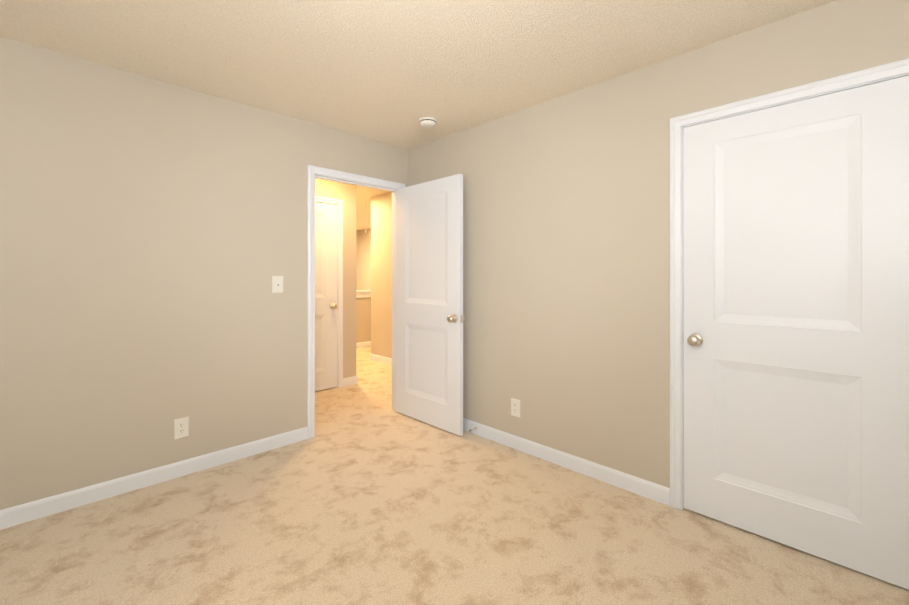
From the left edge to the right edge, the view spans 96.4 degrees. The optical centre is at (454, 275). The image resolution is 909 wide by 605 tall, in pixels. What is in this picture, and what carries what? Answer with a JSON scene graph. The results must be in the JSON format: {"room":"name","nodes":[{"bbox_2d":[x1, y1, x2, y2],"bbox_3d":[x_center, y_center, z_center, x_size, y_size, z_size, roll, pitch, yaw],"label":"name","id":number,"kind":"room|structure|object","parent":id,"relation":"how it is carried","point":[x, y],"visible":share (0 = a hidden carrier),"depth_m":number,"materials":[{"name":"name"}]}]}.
{"room":"bedroom","nodes":[
{"label":"bedroom","id":0,"kind":"room"},
{"bbox_2d":[0,36,407,509],"bbox_3d":[-1.355,0.035,2.993,0.115,2.440,4.750,0,0,45],"label":"wall","id":1,"kind":"structure","parent":0,"point":[153,236],"depth_m":2.41,"materials":[{"name":"paint"}]},
{"bbox_2d":[0,427,307,529],"bbox_3d":[-2.006,1.208,2.248,0.012,0.092,2.485,0,0,45],"label":"baseboard","id":2,"kind":"structure","parent":1,"relation":"attached to","point":[29,511],"depth_m":2.39,"materials":[{"name":"white wood"}]},
{"bbox_2d":[174,417,188,439],"bbox_3d":[-1.710,0.957,2.549,0.008,0.125,0.080,0,0,45],"label":"electrical outlet","id":3,"kind":"object","parent":1,"relation":"attached to","point":[181,427],"visible":1,"depth_m":2.54,"materials":[{"name":"white plastic"}]},
{"bbox_2d":[272,276,282,292],"bbox_3d":[-1.287,0.065,2.968,0.016,0.125,0.080,0,0,45],"label":"light switch","id":4,"kind":"object","parent":1,"relation":"attached to","point":[277,284],"visible":1,"depth_m":2.97,"materials":[{"name":"white plastic"}]},
{"bbox_2d":[307,165,404,438],"bbox_3d":[-0.841,0.201,3.508,0.150,2.109,0.945,0,0,45],"label":"door frame","id":5,"kind":"structure","parent":1,"relation":"attached to","point":[312,170],"depth_m":3.16,"materials":[{"name":"white wood"}]},
{"bbox_2d":[396,174,464,435],"bbox_3d":[-0.233,0.227,3.448,0.835,2.032,0.166,0,0,45],"label":"entry door","id":6,"kind":"structure","parent":1,"relation":"in","point":[430,317],"depth_m":3.40,"materials":[{"name":"white wood"}]},
{"bbox_2d":[315,178,355,377],"bbox_3d":[-2.506,0.035,3.438,0.115,2.440,3.755,0,0,45],"label":"wall","id":7,"kind":"structure","parent":0,"point":[345,193],"depth_m":4.65,"materials":[{"name":"paint"}]},
{"bbox_2d":[315,202,336,390],"bbox_3d":[-1.614,0.228,4.279,0.166,2.032,0.835,0,0,45],"label":"hall door","id":8,"kind":"structure","parent":7,"relation":"in","point":[325,296],"depth_m":4.46,"materials":[{"name":"white wood"}]},
{"bbox_2d":[315,196,342,387],"bbox_3d":[-1.636,0.202,4.300,0.132,2.109,0.945,0,0,45],"label":"door frame","id":9,"kind":"structure","parent":7,"relation":"attached to","point":[338,202],"depth_m":4.56,"materials":[{"name":"white wood"}]},
{"bbox_2d":[343,376,357,383],"bbox_3d":[-1.835,1.212,5.427,1.997,0.092,0.012,0,0,45],"label":"baseboard","id":10,"kind":"structure","parent":7,"relation":"attached to","point":[352,380],"depth_m":4.68,"materials":[{"name":"white wood"}]},
{"bbox_2d":[356,228,370,289],"bbox_3d":[-1.065,0.042,9.195,4.370,2.440,0.115,0,0,45],"label":"wall","id":11,"kind":"structure","parent":0,"point":[363,260],"depth_m":10.37,"materials":[{"name":"paint"}]},
{"bbox_2d":[356,297,370,342],"bbox_3d":[-1.495,0.777,7.311,0.110,0.965,3.160,0,0,45],"label":"wall","id":12,"kind":"structure","parent":0,"point":[363,319],"depth_m":7.13,"materials":[{"name":"paint"}]},
{"bbox_2d":[356,290,370,297],"bbox_3d":[-1.495,0.325,7.311,0.170,0.120,3.160,0,0,45],"label":"trim","id":13,"kind":"structure","parent":12,"relation":"on","point":[362,293],"depth_m":7.12,"materials":[{"name":"white wood"}]},
{"bbox_2d":[356,341,370,347],"bbox_3d":[-1.452,1.214,7.267,0.012,0.092,3.160,0,0,45],"label":"baseboard","id":14,"kind":"structure","parent":12,"relation":"attached to","point":[362,344],"depth_m":7.12,"materials":[{"name":"white wood"}]},
{"bbox_2d":[371,192,391,357],"bbox_3d":[-0.484,0.038,5.397,2.045,2.440,0.115,0,0,45],"label":"wall","id":15,"kind":"structure","parent":0,"point":[381,274],"depth_m":5.89,"materials":[{"name":"paint"}]},
{"bbox_2d":[370,353,391,364],"bbox_3d":[-0.527,1.212,5.349,2.040,0.092,0.012,0,0,45],"label":"baseboard","id":16,"kind":"structure","parent":15,"relation":"attached to","point":[386,360],"depth_m":5.87,"materials":[{"name":"white wood"}]},
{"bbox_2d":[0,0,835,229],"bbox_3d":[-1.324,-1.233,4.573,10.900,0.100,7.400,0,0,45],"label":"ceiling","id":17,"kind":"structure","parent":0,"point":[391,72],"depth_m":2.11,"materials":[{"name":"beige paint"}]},
{"bbox_2d":[419,117,436,128],"bbox_3d":[-0.204,-1.159,3.104,0.140,0.051,0.140,0,0,45],"label":"smoke detector","id":18,"kind":"object","parent":17,"relation":"attached to","point":[427,122],"visible":1,"depth_m":3.06,"materials":[{"name":"white plastic"}]},
{"bbox_2d":[0,346,908,604],"bbox_3d":[-1.324,1.307,4.570,10.900,0.100,7.400,0,0,45],"label":"floor","id":19,"kind":"structure","parent":0,"point":[367,494],"depth_m":1.93,"materials":[{"name":"carpet"}]},
{"bbox_2d":[408,0,908,487],"bbox_3d":[1.059,0.034,2.419,4.115,2.440,0.115,0,0,45],"label":"wall","id":20,"kind":"structure","parent":0,"point":[566,280],"depth_m":2.52,"materials":[{"name":"paint"}]},
{"bbox_2d":[511,398,519,417],"bbox_3d":[0.442,0.960,2.947,0.080,0.125,0.008,0,0,45],"label":"electrical outlet","id":21,"kind":"object","parent":20,"relation":"attached to","point":[515,407],"visible":1,"depth_m":2.94,"materials":[{"name":"white plastic"}]},
{"bbox_2d":[463,418,669,505],"bbox_3d":[0.362,1.209,3.017,2.282,0.092,0.020,0,0,45],"label":"baseboard","id":22,"kind":"structure","parent":20,"relation":"attached to","point":[656,492],"depth_m":2.60,"materials":[{"name":"white wood"}]},
{"bbox_2d":[669,58,908,509],"bbox_3d":[1.553,0.221,1.927,0.857,2.065,0.116,0,0,45],"label":"door frame","id":23,"kind":"structure","parent":20,"relation":"attached to","point":[895,77],"depth_m":2.16,"materials":[{"name":"white wood"}]},
{"bbox_2d":[683,76,908,589],"bbox_3d":[1.525,0.226,1.900,0.835,2.032,0.166,0,0,45],"label":"closet door","id":24,"kind":"structure","parent":20,"relation":"in","point":[795,325],"depth_m":1.83,"materials":[{"name":"white wood"}]}
]}

